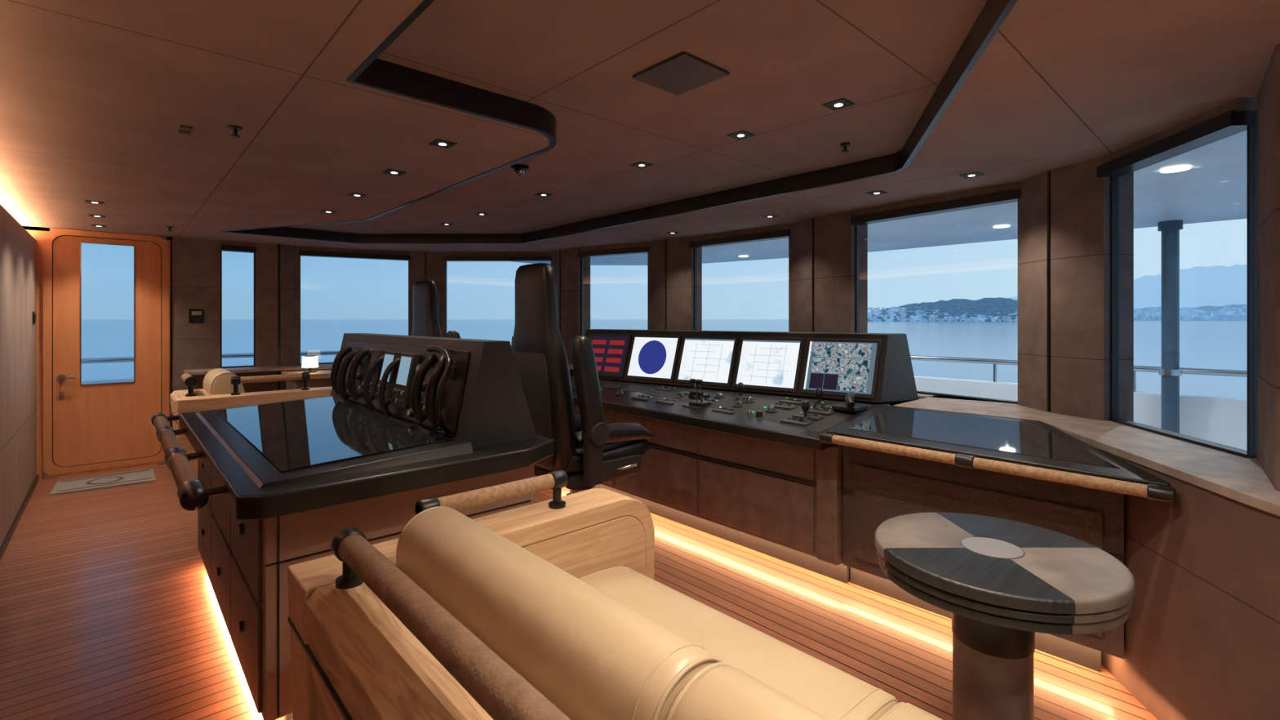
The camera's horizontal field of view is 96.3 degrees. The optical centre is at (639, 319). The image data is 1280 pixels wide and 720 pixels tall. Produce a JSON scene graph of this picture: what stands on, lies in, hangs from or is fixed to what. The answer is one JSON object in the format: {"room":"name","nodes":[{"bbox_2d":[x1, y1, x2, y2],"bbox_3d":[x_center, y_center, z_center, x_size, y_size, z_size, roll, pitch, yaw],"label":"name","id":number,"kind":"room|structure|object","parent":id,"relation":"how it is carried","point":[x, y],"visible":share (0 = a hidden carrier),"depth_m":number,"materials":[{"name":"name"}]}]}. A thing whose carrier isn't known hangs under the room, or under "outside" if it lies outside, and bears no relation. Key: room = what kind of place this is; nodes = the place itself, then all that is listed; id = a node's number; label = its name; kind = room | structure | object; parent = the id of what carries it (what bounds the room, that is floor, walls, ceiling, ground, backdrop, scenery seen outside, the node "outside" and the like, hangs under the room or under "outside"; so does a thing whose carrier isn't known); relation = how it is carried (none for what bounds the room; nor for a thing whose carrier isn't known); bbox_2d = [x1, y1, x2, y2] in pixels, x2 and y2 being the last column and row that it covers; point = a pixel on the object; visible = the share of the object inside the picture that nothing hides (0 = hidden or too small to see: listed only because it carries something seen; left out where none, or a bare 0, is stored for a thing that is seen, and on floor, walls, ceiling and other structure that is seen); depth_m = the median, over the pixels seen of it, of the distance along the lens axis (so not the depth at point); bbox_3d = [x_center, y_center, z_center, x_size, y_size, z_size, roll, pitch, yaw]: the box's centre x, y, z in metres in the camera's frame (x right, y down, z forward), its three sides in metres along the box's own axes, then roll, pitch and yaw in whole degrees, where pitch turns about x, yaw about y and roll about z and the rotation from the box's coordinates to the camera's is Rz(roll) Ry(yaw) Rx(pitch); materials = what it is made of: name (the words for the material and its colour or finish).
{"room":"control cabin","nodes":[
{"label":"control cabin","id":0,"kind":"room"},
{"bbox_2d":[0,204,38,560],"bbox_3d":[-2.524,0.250,1.905,0.172,2.300,8.420,0,0,-42],"label":"wall","id":1,"kind":"structure","parent":0,"point":[19,478],"depth_m":3.90,"materials":[{"name":"brown wood"}]},
{"bbox_2d":[32,311,35,324],"bbox_3d":[-5.028,-0.010,4.758,0.016,0.100,0.090,0,0,-42],"label":"wall switch","id":2,"kind":"object","parent":1,"relation":"attached to","point":[33,313],"visible":1,"depth_m":4.73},
{"bbox_2d":[22,226,255,479],"bbox_3d":[-4.721,0.290,5.507,1.720,2.220,0.140,0,0,-42],"label":"wall","id":3,"kind":"structure","parent":0,"point":[195,279],"depth_m":5.67,"materials":[{"name":"wood"}]},
{"bbox_2d":[43,229,169,478],"bbox_3d":[-4.887,0.302,5.281,0.850,2.195,0.050,0,0,-42],"label":"frame","id":4,"kind":"object","parent":3,"relation":"attached to","point":[50,468],"visible":0.94,"depth_m":5.11,"materials":[{"name":"brown wood"}]},
{"bbox_2d":[53,235,160,466],"bbox_3d":[-4.905,0.285,5.301,0.750,2.070,0.045,0,0,-42],"label":"leaf","id":5,"kind":"object","parent":3,"relation":"attached to","point":[109,422],"visible":0.95,"depth_m":5.24,"materials":[{"name":"brown wood"}]},
{"bbox_2d":[57,374,66,381],"bbox_3d":[-5.115,0.520,5.071,0.060,0.060,0.012,0,0,-42],"label":"rose","id":6,"kind":"object","parent":5,"relation":"attached to","point":[60,375],"visible":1,"depth_m":5.06,"materials":[{"name":"silver metal"}]},
{"bbox_2d":[60,376,76,379],"bbox_3d":[-5.061,0.520,5.076,0.104,0.018,0.052,0,0,-42],"label":"lever","id":7,"kind":"object","parent":6,"relation":"attached to","point":[74,377],"visible":1,"depth_m":5.06,"materials":[{"name":"silver metal"}]},
{"bbox_2d":[59,391,64,398],"bbox_3d":[-5.116,0.670,5.072,0.030,0.060,0.008,0,0,-42],"label":"lock plate","id":8,"kind":"object","parent":5,"relation":"attached to","point":[61,393],"visible":1,"depth_m":5.07,"materials":[{"name":"silver metal"}]},
{"bbox_2d":[80,241,135,385],"bbox_3d":[-4.895,-0.050,5.276,0.374,1.294,0.010,0,0,-42],"label":"bead","id":9,"kind":"object","parent":5,"relation":"attached to","point":[81,242],"visible":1,"depth_m":5.26,"materials":[{"name":"brown metal"}]},
{"bbox_2d":[52,235,161,466],"bbox_3d":[-4.888,0.285,5.283,0.746,2.066,0.003,0,0,-42],"label":"gasket","id":10,"kind":"object","parent":3,"relation":"attached to","point":[62,235],"visible":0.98,"depth_m":5.19,"materials":[{"name":"rubber"}]},
{"bbox_2d":[165,236,172,426],"bbox_3d":[-4.617,0.300,5.616,0.040,2.200,0.120,0,0,-42],"label":"pillar","id":11,"kind":"structure","parent":3,"relation":"in","point":[167,241],"depth_m":5.58,"materials":[{"name":"brown wood"}]},
{"bbox_2d":[188,309,204,323],"bbox_3d":[-4.413,-0.030,5.705,0.120,0.140,0.025,0,0,-42],"label":"wall switch","id":12,"kind":"object","parent":3,"relation":"attached to","point":[195,316],"visible":1,"depth_m":5.70,"materials":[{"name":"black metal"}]},
{"bbox_2d":[220,240,255,247],"bbox_3d":[-4.205,-0.785,5.987,0.300,0.070,0.170,0,0,-42],"label":"header","id":13,"kind":"object","parent":3,"relation":"attached to","point":[222,242],"visible":0.43,"depth_m":5.92,"materials":[{"name":"wood"}]},
{"bbox_2d":[220,244,256,366],"bbox_3d":[-4.168,-0.128,5.947,0.300,1.255,0.100,0,0,-42],"label":"window","id":14,"kind":"structure","parent":3,"relation":"in","point":[223,247],"depth_m":5.91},
{"bbox_2d":[0,464,293,719],"bbox_3d":[-2.053,1.425,2.337,1.370,0.050,8.420,0,0,-42],"label":"aisle","id":15,"kind":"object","parent":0,"point":[110,610],"visible":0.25,"depth_m":2.70,"materials":[{"name":"brown wood"}]},
{"bbox_2d":[49,468,155,496],"bbox_3d":[-4.584,1.391,4.914,0.640,0.018,0.520,0,0,-42],"label":"doormat","id":16,"kind":"object","parent":15,"relation":"on","point":[144,476],"visible":1,"depth_m":4.87,"materials":[{"name":"fabric"}]},
{"bbox_2d":[43,460,166,479],"bbox_3d":[-4.914,1.375,5.311,0.850,0.050,0.130,0,0,-42],"label":"plate","id":17,"kind":"object","parent":15,"relation":"on","point":[46,477],"visible":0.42,"depth_m":5.21,"materials":[{"name":"silver metal"}]},
{"bbox_2d":[169,368,332,477],"bbox_3d":[-3.227,0.914,4.957,1.260,0.972,0.770,0,0,-42],"label":"sofa","id":18,"kind":"object","parent":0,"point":[222,388],"visible":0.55,"depth_m":4.59,"materials":[{"name":"brown wood"}]},
{"bbox_2d":[203,368,244,394],"bbox_3d":[-3.476,0.704,4.878,0.344,0.548,0.550,0,0,-43],"label":"cushion","id":19,"kind":"object","parent":18,"relation":"on","point":[217,380],"depth_m":4.64,"materials":[{"name":"beige leather"}]},
{"bbox_2d":[255,243,277,391],"bbox_3d":[-4.004,0.290,6.131,0.196,2.220,0.229,0,0,-42],"label":"pillar","id":20,"kind":"structure","parent":0,"point":[266,254],"depth_m":6.06,"materials":[{"name":"wood"}]},
{"bbox_2d":[277,244,279,390],"bbox_3d":[-3.886,0.295,6.159,0.030,2.210,0.089,0,0,-42],"label":"pillar gap","id":21,"kind":"structure","parent":0,"point":[278,245],"depth_m":6.12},
{"bbox_2d":[280,244,300,390],"bbox_3d":[-3.838,0.290,6.269,0.201,2.220,0.210,0,0,-42],"label":"pillar","id":22,"kind":"structure","parent":0,"point":[290,259],"depth_m":6.20,"materials":[{"name":"wood"}]},
{"bbox_2d":[299,246,408,255],"bbox_3d":[-3.275,-0.785,6.621,1.142,0.070,0.445,0,0,-42],"label":"header","id":23,"kind":"object","parent":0,"point":[303,248],"visible":0.36,"depth_m":6.53,"materials":[{"name":"wood"}]},
{"bbox_2d":[298,249,409,261],"bbox_3d":[-3.249,-0.128,6.572,1.125,1.255,0.377,0,0,-42],"label":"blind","id":24,"kind":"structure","parent":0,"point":[302,253],"depth_m":6.51,"materials":[{"name":"fabric"}]},
{"bbox_2d":[408,251,424,335],"bbox_3d":[-2.668,0.290,6.879,0.216,2.220,0.290,0,0,-42],"label":"pillar","id":25,"kind":"structure","parent":0,"point":[416,262],"depth_m":6.80,"materials":[{"name":"wood"}]},
{"bbox_2d":[424,251,426,279],"bbox_3d":[-2.549,0.295,6.845,0.071,2.210,0.088,0,0,-42],"label":"pillar gap","id":26,"kind":"structure","parent":0,"point":[425,252],"depth_m":6.80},
{"bbox_2d":[426,251,447,337],"bbox_3d":[-2.444,0.290,6.908,0.283,2.220,0.191,0,0,-42],"label":"pillar","id":27,"kind":"structure","parent":0,"point":[435,262],"depth_m":6.85,"materials":[{"name":"wood"}]},
{"bbox_2d":[444,252,551,256],"bbox_3d":[-1.694,-0.785,6.953,1.085,0.070,1.015,0,0,-42],"label":"header","id":28,"kind":"object","parent":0,"point":[446,254],"visible":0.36,"depth_m":6.87,"materials":[{"name":"wood"}]},
{"bbox_2d":[551,249,560,333],"bbox_3d":[-0.938,0.290,6.819,0.229,2.220,0.281,0,0,-42],"label":"pillar","id":29,"kind":"structure","parent":0,"point":[556,255],"depth_m":6.69,"materials":[{"name":"wood"}]},
{"bbox_2d":[578,242,648,251],"bbox_3d":[-0.254,-0.785,6.277,0.423,0.070,0.909,0,0,-42],"label":"header","id":30,"kind":"object","parent":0,"point":[644,244],"visible":0.36,"depth_m":6.19,"materials":[{"name":"wood"}]},
{"bbox_2d":[0,0,1279,252],"bbox_3d":[-0.708,-0.807,3.570,5.020,0.015,8.420,0,0,-42],"label":"soffit","id":31,"kind":"structure","parent":0,"point":[96,96],"depth_m":2.21,"materials":[{"name":"wood"}]},
{"bbox_2d":[84,200,104,204],"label":"recessed light","id":32,"kind":"object","parent":31,"relation":"attached to","point":[86,201],"depth_m":3.90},
{"bbox_2d":[88,213,106,217],"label":"recessed light","id":33,"kind":"object","parent":31,"relation":"attached to","point":[95,215],"depth_m":4.42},
{"bbox_2d":[91,224,106,227],"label":"recessed light","id":34,"kind":"object","parent":31,"relation":"attached to","point":[95,225],"depth_m":4.89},
{"bbox_2d":[177,129,191,134],"bbox_3d":[-1.946,-0.798,2.449,0.040,0.004,0.040,0,0,-42],"label":"plate","id":35,"kind":"object","parent":31,"relation":"attached to","point":[181,131],"visible":1,"depth_m":2.45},
{"bbox_2d":[179,124,192,130],"bbox_3d":[-1.892,-0.798,2.390,0.040,0.004,0.040,0,0,-42],"label":"plate","id":36,"kind":"object","parent":31,"relation":"attached to","point":[181,126],"visible":1,"depth_m":2.38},
{"bbox_2d":[227,124,242,131],"bbox_3d":[-1.686,-0.796,2.388,0.050,0.008,0.050,0,0,-42],"label":"rose","id":37,"kind":"object","parent":31,"relation":"attached to","point":[230,126],"visible":0.95,"depth_m":2.37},
{"bbox_2d":[320,209,337,213],"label":"recessed light","id":38,"kind":"object","parent":31,"relation":"attached to","point":[323,211],"depth_m":4.25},
{"bbox_2d":[346,192,367,197],"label":"recessed light","id":39,"kind":"object","parent":31,"relation":"attached to","point":[353,194],"depth_m":3.68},
{"bbox_2d":[382,168,406,175],"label":"recessed light","id":40,"kind":"object","parent":31,"relation":"attached to","point":[391,171],"depth_m":3.11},
{"bbox_2d":[428,138,457,148],"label":"recessed light","id":41,"kind":"object","parent":31,"relation":"attached to","point":[440,143],"depth_m":2.60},
{"bbox_2d":[474,212,489,215],"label":"recessed light","id":42,"kind":"object","parent":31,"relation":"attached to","point":[479,213],"depth_m":4.87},
{"bbox_2d":[168,51,846,230],"bbox_3d":[-1.464,-0.830,3.892,2.416,0.130,5.098,0,0,-42],"label":"fittings","id":43,"kind":"object","parent":31,"relation":"attached to","point":[684,72],"depth_m":2.07,"materials":[{"name":"metal"}]},
{"bbox_2d":[230,134,240,137],"bbox_3d":[-1.686,-0.762,2.388,0.036,0.004,0.036,0,0,-42],"label":"sprinkler deflector","id":44,"kind":"object","parent":43,"relation":"attached to","point":[231,135],"visible":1,"depth_m":2.39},
{"bbox_2d":[219,0,1017,244],"bbox_3d":[-0.718,-0.846,3.561,2.611,0.099,6.704,0,0,-42],"label":"reveal","id":45,"kind":"object","parent":31,"relation":"attached to","point":[374,73],"visible":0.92,"depth_m":2.55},
{"bbox_2d":[290,0,986,234],"bbox_3d":[-0.694,-0.905,3.569,3.000,0.020,7.200,0,0,-42],"label":"ceiling panel","id":46,"kind":"object","parent":31,"relation":"attached to","point":[575,60],"visible":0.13,"depth_m":2.22,"materials":[{"name":"wood"}]},
{"bbox_2d":[511,164,528,176],"bbox_3d":[-0.703,-0.873,3.357,0.100,0.072,0.100,0,0,-42],"label":"dome camera","id":47,"kind":"object","parent":46,"relation":"attached to","point":[520,170],"visible":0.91,"depth_m":3.33,"materials":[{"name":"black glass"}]},
{"bbox_2d":[534,192,552,196],"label":"recessed light","id":48,"kind":"object","parent":46,"relation":"attached to","point":[543,194],"depth_m":4.10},
{"bbox_2d":[840,142,850,146],"bbox_3d":[1.048,-0.891,2.927,0.050,0.008,0.050,0,0,-42],"label":"rose","id":49,"kind":"object","parent":46,"relation":"attached to","point":[846,144],"visible":0.95,"depth_m":2.92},
{"bbox_2d":[630,161,653,168],"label":"recessed light","id":50,"kind":"object","parent":31,"relation":"attached to","point":[641,164],"depth_m":3.31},
{"bbox_2d":[727,130,755,139],"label":"recessed light","id":51,"kind":"object","parent":31,"relation":"attached to","point":[740,135],"depth_m":2.77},
{"bbox_2d":[761,214,777,217],"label":"recessed light","id":52,"kind":"object","parent":31,"relation":"attached to","point":[769,215],"depth_m":4.44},
{"bbox_2d":[822,97,854,111],"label":"recessed light","id":53,"kind":"object","parent":31,"relation":"attached to","point":[839,104],"depth_m":2.38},
{"bbox_2d":[866,190,887,195],"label":"recessed light","id":54,"kind":"object","parent":31,"relation":"attached to","point":[875,193],"depth_m":3.62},
{"bbox_2d":[959,171,983,178],"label":"recessed light","id":55,"kind":"object","parent":31,"relation":"attached to","point":[974,174],"depth_m":3.17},
{"bbox_2d":[665,239,666,329],"bbox_3d":[0.295,0.295,5.793,0.090,2.210,0.034,0,0,-42],"label":"pillar gap","id":56,"kind":"structure","parent":0,"point":[666,239],"depth_m":5.76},
{"bbox_2d":[691,224,789,241],"bbox_3d":[0.944,-0.785,5.275,0.220,0.070,1.088,0,0,-42],"label":"header","id":57,"kind":"object","parent":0,"point":[787,226],"visible":0.36,"depth_m":5.18,"materials":[{"name":"wood"}]},
{"bbox_2d":[788,217,813,397],"bbox_3d":[1.384,0.290,4.731,0.299,2.220,0.340,0,0,-42],"label":"pillar","id":58,"kind":"structure","parent":0,"point":[801,237],"depth_m":4.68,"materials":[{"name":"wood"}]},
{"bbox_2d":[813,217,813,332],"bbox_3d":[1.417,0.295,4.549,0.092,2.210,0.048,0,0,-42],"label":"pillar gap","id":59,"kind":"structure","parent":0,"point":[813,218],"depth_m":4.54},
{"bbox_2d":[533,475,1157,719],"bbox_3d":[-0.203,1.425,4.033,3.650,0.050,8.420,0,0,-42],"label":"deck","id":60,"kind":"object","parent":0,"point":[901,649],"visible":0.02,"depth_m":2.62,"materials":[{"name":"brown wood"}]},
{"bbox_2d":[280,369,331,389],"bbox_3d":[-2.275,0.968,6.035,2.300,0.865,1.667,0,0,-42],"label":"base cabinet","id":61,"kind":"object","parent":60,"relation":"on","point":[322,378],"visible":0.08,"depth_m":5.64,"materials":[{"name":"wood"}]},
{"bbox_2d":[280,369,331,378],"bbox_3d":[-2.382,0.557,6.049,2.588,0.045,0.705,0,0,-12],"label":"countertop","id":62,"kind":"structure","parent":61,"relation":"on","point":[320,374],"depth_m":5.65,"materials":[{"name":"brown wood"}]},
{"bbox_2d":[301,355,318,373],"bbox_3d":[-3.322,0.451,5.772,0.150,0.168,0.150,0,0,-42],"label":"table lamp","id":63,"kind":"object","parent":62,"relation":"on","point":[309,362],"visible":0.96,"depth_m":5.72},
{"bbox_2d":[300,368,331,370],"bbox_3d":[-3.282,0.955,6.634,1.134,0.890,0.416,0,0,-42],"label":"parapet","id":64,"kind":"object","parent":60,"relation":"on","point":[313,369],"visible":0.02,"depth_m":6.39,"materials":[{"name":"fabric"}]},
{"bbox_2d":[183,363,333,375],"bbox_3d":[-2.668,0.514,6.168,3.400,0.028,1.700,0,0,-42],"label":"window sill","id":65,"kind":"structure","parent":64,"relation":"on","point":[249,369],"depth_m":5.80,"materials":[{"name":"wood"}]},
{"bbox_2d":[300,362,333,364],"bbox_3d":[-3.261,0.499,6.595,1.112,0.022,0.328,0,0,-42],"label":"frame","id":66,"kind":"object","parent":64,"relation":"on","point":[318,362],"visible":0.14,"depth_m":6.42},
{"bbox_2d":[151,333,553,719],"bbox_3d":[-1.575,0.748,2.904,1.298,1.305,2.310,0,0,-42],"label":"console","id":67,"kind":"object","parent":60,"relation":"on","point":[404,420],"visible":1,"depth_m":2.33,"materials":[{"name":"brown wood"}]},
{"bbox_2d":[435,430,448,435],"bbox_3d":[-0.864,0.524,2.490,0.029,0.071,0.100,0,0,-42],"label":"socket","id":68,"kind":"object","parent":67,"relation":"attached to","point":[437,432],"depth_m":2.48,"materials":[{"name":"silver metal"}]},
{"bbox_2d":[411,280,461,338],"bbox_3d":[-1.504,0.545,4.834,0.735,1.710,0.730,0,0,-42],"label":"chair","id":69,"kind":"object","parent":60,"relation":"on","point":[426,312],"visible":0.12,"depth_m":4.51,"materials":[{"name":"black leather"}]},
{"bbox_2d":[560,248,590,377],"bbox_3d":[-0.741,0.290,6.589,0.210,2.220,0.286,0,0,-42],"label":"pillar","id":70,"kind":"structure","parent":60,"relation":"on","point":[571,263],"depth_m":6.52,"materials":[{"name":"wood"}]},
{"bbox_2d":[511,262,653,495],"bbox_3d":[-0.361,0.545,3.440,0.735,1.710,0.730,0,0,-42],"label":"chair","id":71,"kind":"object","parent":60,"relation":"on","point":[601,452],"visible":0.64,"depth_m":3.10,"materials":[{"name":"black leather"}]},
{"bbox_2d":[537,434,648,473],"bbox_3d":[-0.321,0.790,3.477,0.625,0.160,0.510,0,0,-43],"label":"seat cushion","id":72,"kind":"object","parent":71,"relation":"on","point":[621,452],"depth_m":3.30,"materials":[{"name":"black leather"}]},
{"bbox_2d":[287,469,942,719],"bbox_3d":[0.382,0.973,1.049,1.260,0.853,2.730,0,0,-42],"label":"sofa","id":73,"kind":"object","parent":60,"relation":"on","point":[555,608],"visible":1,"depth_m":1.28,"materials":[{"name":"leather"}]},
{"bbox_2d":[397,506,714,719],"bbox_3d":[-0.211,0.789,1.346,0.344,0.481,1.050,0,0,-43],"label":"cushion","id":74,"kind":"object","parent":73,"relation":"on","point":[593,655],"depth_m":1.11,"materials":[{"name":"beige leather"}]},
{"bbox_2d":[580,566,897,719],"bbox_3d":[0.068,1.005,1.609,0.695,0.160,1.050,0,0,-43],"label":"seat cushion","id":75,"kind":"object","parent":73,"relation":"on","point":[833,693],"depth_m":1.61,"materials":[{"name":"beige leather"}]},
{"bbox_2d":[671,666,829,719],"bbox_3d":[0.498,0.789,0.572,0.344,0.481,1.050,0,0,-43],"label":"cushion","id":76,"kind":"object","parent":73,"relation":"on","point":[698,692],"depth_m":0.84,"materials":[{"name":"beige leather"}]},
{"bbox_2d":[883,702,942,719],"bbox_3d":[0.778,1.005,0.835,0.695,0.160,1.050,0,0,-43],"label":"seat cushion","id":77,"kind":"object","parent":73,"relation":"on","point":[891,711],"depth_m":1.36,"materials":[{"name":"beige leather"}]},
{"bbox_2d":[647,239,665,329],"bbox_3d":[0.222,0.290,5.933,0.195,2.220,0.292,0,0,-42],"label":"pillar","id":78,"kind":"structure","parent":60,"relation":"on","point":[656,250],"depth_m":5.86,"materials":[{"name":"wood"}]},
{"bbox_2d":[666,237,702,386],"bbox_3d":[0.442,0.290,5.731,0.243,2.220,0.282,0,0,-42],"label":"pillar","id":79,"kind":"structure","parent":60,"relation":"on","point":[680,256],"depth_m":5.67,"materials":[{"name":"wood"}]},
{"bbox_2d":[570,328,918,582],"bbox_3d":[0.434,0.745,4.261,1.197,1.310,2.697,0,0,-42],"label":"console","id":80,"kind":"object","parent":60,"relation":"on","point":[748,468],"visible":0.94,"depth_m":3.62,"materials":[{"name":"wood"}]},
{"bbox_2d":[813,211,867,399],"bbox_3d":[1.537,0.290,4.411,0.183,2.220,0.372,0,0,-42],"label":"pillar","id":81,"kind":"structure","parent":60,"relation":"on","point":[834,235],"depth_m":4.33,"materials":[{"name":"wood"}]},
{"bbox_2d":[855,400,911,406],"bbox_3d":[1.973,0.955,3.841,0.279,0.890,1.128,0,0,-42],"label":"parapet","id":82,"kind":"object","parent":60,"relation":"on","point":[891,404],"visible":0.02,"depth_m":4.00,"materials":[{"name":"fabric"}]},
{"bbox_2d":[916,390,1017,404],"bbox_3d":[1.937,0.499,3.815,0.190,0.022,1.116,0,0,-42],"label":"frame","id":83,"kind":"object","parent":82,"relation":"on","point":[917,392],"visible":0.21,"depth_m":3.60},
{"bbox_2d":[850,188,1020,333],"bbox_3d":[1.916,-0.128,3.800,0.239,1.255,1.123,0,0,-42],"label":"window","id":84,"kind":"structure","parent":83,"relation":"on","point":[1010,196],"depth_m":3.78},
{"bbox_2d":[818,405,1176,672],"bbox_3d":[1.603,0.949,2.615,0.782,0.902,1.290,0,0,-42],"label":"desk","id":85,"kind":"object","parent":60,"relation":"on","point":[897,460],"visible":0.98,"depth_m":2.51,"materials":[{"name":"wood"}]},
{"bbox_2d":[875,511,1135,719],"bbox_3d":[0.991,1.021,1.613,0.610,0.758,0.610,0,0,-42],"label":"round pedestal table","id":86,"kind":"object","parent":60,"relation":"on","point":[1002,582],"visible":1,"depth_m":1.52,"materials":[{"name":"black wood"}]},
{"bbox_2d":[1138,422,1244,450],"bbox_3d":[2.318,0.955,2.437,0.697,0.890,0.590,0,0,-42],"label":"parapet","id":87,"kind":"object","parent":60,"relation":"on","point":[1139,423],"visible":0.08,"depth_m":2.46,"materials":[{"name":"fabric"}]},
{"bbox_2d":[1108,417,1256,457],"bbox_3d":[2.274,0.499,2.445,0.641,0.022,0.519,0,0,-42],"label":"frame","id":88,"kind":"object","parent":87,"relation":"on","point":[1227,449],"visible":0.64,"depth_m":2.36,"materials":[{"name":"metal"}]},
{"bbox_3d":[-4.215,0.955,5.998,0.300,0.890,0.140,0,0,-43],"label":"parapet","id":89,"kind":"object","parent":60,"relation":"on","visible":0},
{"bbox_2d":[220,364,255,368],"bbox_3d":[-4.184,0.499,5.965,0.300,0.022,0.050,0,0,-42],"label":"frame","id":90,"kind":"object","parent":89,"relation":"on","point":[251,365],"visible":0.64,"depth_m":5.96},
{"bbox_2d":[852,182,1018,216],"bbox_3d":[1.961,-0.785,3.832,0.309,0.070,1.131,0,0,-42],"label":"header","id":91,"kind":"object","parent":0,"point":[1011,186],"visible":0.36,"depth_m":3.71,"materials":[{"name":"wood"}]},
{"bbox_2d":[1017,170,1048,412],"bbox_3d":[2.280,0.290,3.235,0.325,2.220,0.266,0,0,-42],"label":"pillar","id":92,"kind":"structure","parent":0,"point":[1033,202],"depth_m":3.21,"materials":[{"name":"wood"}]},
{"bbox_2d":[1048,170,1050,412],"bbox_3d":[2.250,0.295,3.086,0.087,2.210,0.071,0,0,-42],"label":"pillar gap","id":93,"kind":"structure","parent":0,"point":[1049,171],"depth_m":3.08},
{"bbox_2d":[1050,156,1133,422],"bbox_3d":[2.317,0.290,2.950,0.226,2.220,0.334,0,0,-42],"label":"pillar","id":94,"kind":"structure","parent":0,"point":[1081,201],"depth_m":2.89,"materials":[{"name":"wood"}]},
{"bbox_2d":[1099,448,1279,719],"bbox_3d":[1.224,0.290,0.891,4.310,2.220,1.860,0,0,-42],"label":"wall","id":95,"kind":"structure","parent":0,"point":[1202,628],"depth_m":1.81,"materials":[{"name":"wood"}]},
{"bbox_2d":[892,395,1279,516],"bbox_3d":[1.873,0.514,2.300,2.070,0.028,2.060,0,0,-42],"label":"window sill","id":96,"kind":"structure","parent":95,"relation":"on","point":[1242,479],"depth_m":2.17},
{"bbox_2d":[1096,109,1257,457],"bbox_3d":[2.249,-0.128,2.449,0.672,1.255,0.559,0,0,-42],"label":"window","id":97,"kind":"structure","parent":95,"relation":"in","point":[1232,122],"depth_m":2.19,"materials":[{"name":"metal"}]},
{"bbox_2d":[1102,96,1257,164],"bbox_3d":[2.304,-0.785,2.440,0.715,0.070,0.614,0,0,-42],"label":"header","id":98,"kind":"object","parent":95,"relation":"attached to","point":[1248,104],"visible":0.25,"depth_m":2.28,"materials":[{"name":"fabric"}]},
{"bbox_2d":[1257,43,1279,491],"bbox_3d":[2.028,0.290,1.635,0.800,2.220,0.370,0,0,-42],"label":"wall","id":99,"kind":"structure","parent":0,"point":[1268,93],"depth_m":1.79,"materials":[{"name":"wood"}]},
{"bbox_3d":[0.955,0.955,5.286,0.190,0.890,1.086,0,0,-43],"label":"parapet","id":100,"kind":"object","parent":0,"visible":0},
{"bbox_2d":[568,363,988,401],"bbox_3d":[0.558,0.514,5.089,0.800,0.028,4.850,0,0,-42],"label":"window sill","id":101,"kind":"object","parent":100,"relation":"on","point":[920,396],"visible":0.06,"depth_m":3.75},
{"bbox_3d":[0.923,0.499,5.254,0.100,0.022,1.082,0,0,-43],"label":"frame","id":102,"kind":"object","parent":100,"relation":"on","visible":0},
{"bbox_2d":[689,229,790,330],"bbox_3d":[0.905,-0.128,5.236,0.150,1.255,1.085,0,0,-42],"label":"window","id":103,"kind":"structure","parent":102,"relation":"on","point":[785,233],"depth_m":5.31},
{"bbox_3d":[-0.247,0.955,6.290,0.394,0.890,0.901,0,0,-43],"label":"parapet","id":104,"kind":"object","parent":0,"visible":0},
{"bbox_3d":[-0.270,0.499,6.252,0.308,0.022,0.875,0,0,-43],"label":"frame","id":105,"kind":"object","parent":104,"relation":"on","visible":0},
{"bbox_2d":[577,246,648,336],"bbox_3d":[-0.282,-0.128,6.230,0.356,1.255,0.889,0,0,-42],"label":"window","id":106,"kind":"structure","parent":105,"relation":"on","point":[644,249],"depth_m":6.28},
{"bbox_3d":[-1.694,0.955,6.968,1.065,0.890,0.993,0,0,-43],"label":"parapet","id":107,"kind":"object","parent":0,"visible":0},
{"bbox_3d":[-1.694,0.499,6.923,1.004,0.022,0.927,0,0,-43],"label":"frame","id":108,"kind":"object","parent":107,"relation":"on","visible":0},
{"bbox_2d":[443,256,551,337],"bbox_3d":[-1.694,-0.128,6.898,1.038,1.255,0.964,0,0,-42],"label":"window","id":109,"kind":"structure","parent":108,"relation":"on","point":[446,259],"depth_m":6.85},
{"label":"outside","id":110,"kind":"structure","parent":0,"visible":0},
{"bbox_2d":[81,319,1247,399],"bbox_3d":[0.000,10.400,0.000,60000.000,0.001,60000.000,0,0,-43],"label":"sea","id":111,"kind":"structure","parent":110,"point":[1207,344],"depth_m":297.82,"materials":[{"name":"liquid"}]},
{"bbox_2d":[867,264,1247,321],"bbox_3d":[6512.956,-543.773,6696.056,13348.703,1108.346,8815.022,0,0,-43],"label":"coastline","id":112,"kind":"structure","parent":111,"relation":"on","point":[1211,293],"depth_m":4431.82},
{"bbox_2d":[1008,264,1247,308],"bbox_3d":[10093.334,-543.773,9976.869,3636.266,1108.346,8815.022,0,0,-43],"label":"mountain range","id":113,"kind":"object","parent":112,"relation":"in","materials":[{"name":"blue"}]},
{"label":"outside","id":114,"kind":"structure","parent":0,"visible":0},
{"bbox_2d":[81,351,1247,450],"bbox_3d":[0.191,1.085,2.752,12.000,1.230,15.800,0,0,-42],"label":"deck","id":115,"kind":"object","parent":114,"point":[1221,420],"visible":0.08,"depth_m":5.70,"materials":[{"name":"white paint"}]},
{"bbox_2d":[511,129,1247,433],"bbox_3d":[2.581,0.175,3.992,6.400,2.550,14.400,0,0,-42],"label":"roof overhang","id":116,"kind":"object","parent":115,"relation":"on","point":[1208,183],"visible":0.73,"depth_m":5.46,"materials":[{"name":"paint"}]},
{"bbox_2d":[993,225,1009,227],"bbox_3d":[3.650,-0.936,5.786,0.140,0.012,0.140,0,0,-43],"label":"lamp","id":117,"kind":"object","parent":116,"relation":"attached to","point":[994,226],"depth_m":5.75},
{"bbox_2d":[1160,165,1191,173],"bbox_3d":[3.341,-0.936,3.577,0.140,0.012,0.140,0,0,-43],"label":"lamp","id":118,"kind":"object","parent":116,"relation":"attached to","point":[1174,168],"depth_m":3.56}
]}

